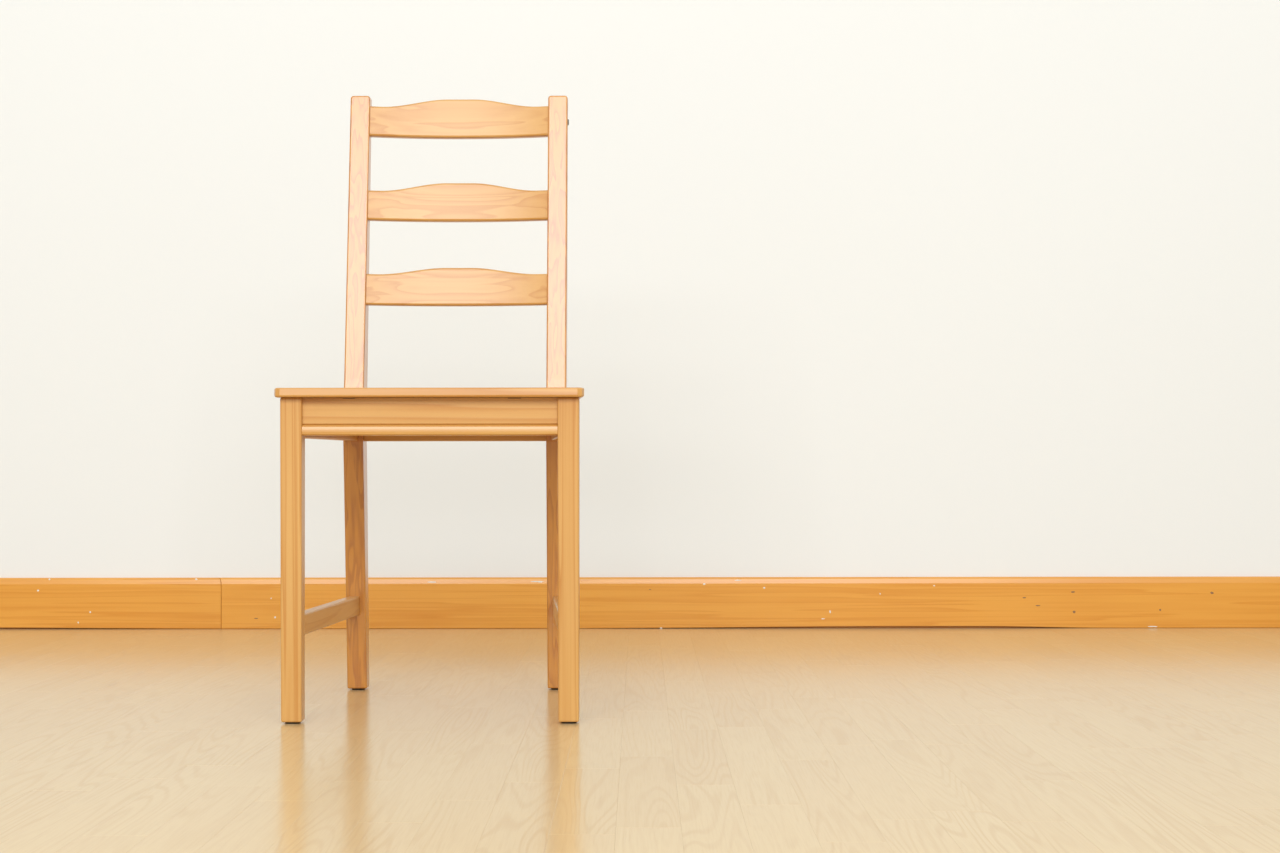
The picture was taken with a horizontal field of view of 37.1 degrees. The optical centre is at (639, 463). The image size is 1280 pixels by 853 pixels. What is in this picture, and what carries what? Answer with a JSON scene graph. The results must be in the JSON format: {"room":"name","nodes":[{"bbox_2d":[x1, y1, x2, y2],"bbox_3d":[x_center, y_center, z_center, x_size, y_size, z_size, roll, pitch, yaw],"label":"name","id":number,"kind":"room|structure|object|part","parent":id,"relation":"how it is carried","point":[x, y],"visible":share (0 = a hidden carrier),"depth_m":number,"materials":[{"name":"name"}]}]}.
{"room":"empty room","nodes":[
{"label":"empty room","id":0,"kind":"room"},
{"bbox_2d":[0,0,1279,577],"bbox_3d":[-0.001,-1.121,4.290,10.000,3.030,0.120,0,0,0],"label":"wall","id":1,"kind":"structure","parent":0,"point":[855,288],"depth_m":4.23,"materials":[{"name":"paint"}]},
{"bbox_2d":[0,576,1279,628],"bbox_3d":[0.150,0.307,4.222,9.700,0.113,0.016,0,0,0],"label":"baseboard","id":2,"kind":"structure","parent":1,"relation":"attached to","point":[1200,601],"depth_m":4.21,"materials":[{"name":"brown wood"}]},
{"bbox_2d":[0,628,1279,852],"bbox_3d":[0.000,0.379,0.515,10.000,0.030,7.430,0,0,0],"label":"floor","id":3,"kind":"structure","parent":0,"point":[683,740],"depth_m":2.54,"materials":[{"name":"laminate"}]},
{"bbox_2d":[274,96,583,723],"bbox_3d":[-0.295,-0.119,2.905,0.434,0.966,0.499,0,0,0],"label":"dining chair","id":4,"kind":"object","parent":3,"relation":"on","point":[355,414],"visible":1,"depth_m":3.04,"materials":[{"name":"brown wood"}]},
{"bbox_3d":[-0.489,0.134,2.683,0.030,0.455,0.030,0,0,0],"label":"leg","id":5,"kind":"part","parent":4,"relation":"part of","materials":[{"name":"brown wood"}]},
{"bbox_3d":[-0.456,-0.120,3.081,0.032,0.964,0.108,0,0,0],"label":"leg","id":6,"kind":"part","parent":4,"relation":"part of","materials":[{"name":"brown wood"}]},
{"bbox_3d":[-0.295,-0.100,2.861,0.434,0.013,0.411,0,0,0],"label":"seat","id":7,"kind":"part","parent":4,"relation":"part of","materials":[{"name":"brown wood"}]},
{"bbox_3d":[-0.134,-0.120,3.081,0.032,0.964,0.108,0,0,0],"label":"leg","id":8,"kind":"part","parent":4,"relation":"part of","materials":[{"name":"brown wood"}]},
{"bbox_3d":[-0.100,0.134,2.683,0.030,0.455,0.030,0,0,0],"label":"leg","id":9,"kind":"part","parent":4,"relation":"part of","materials":[{"name":"brown wood"}]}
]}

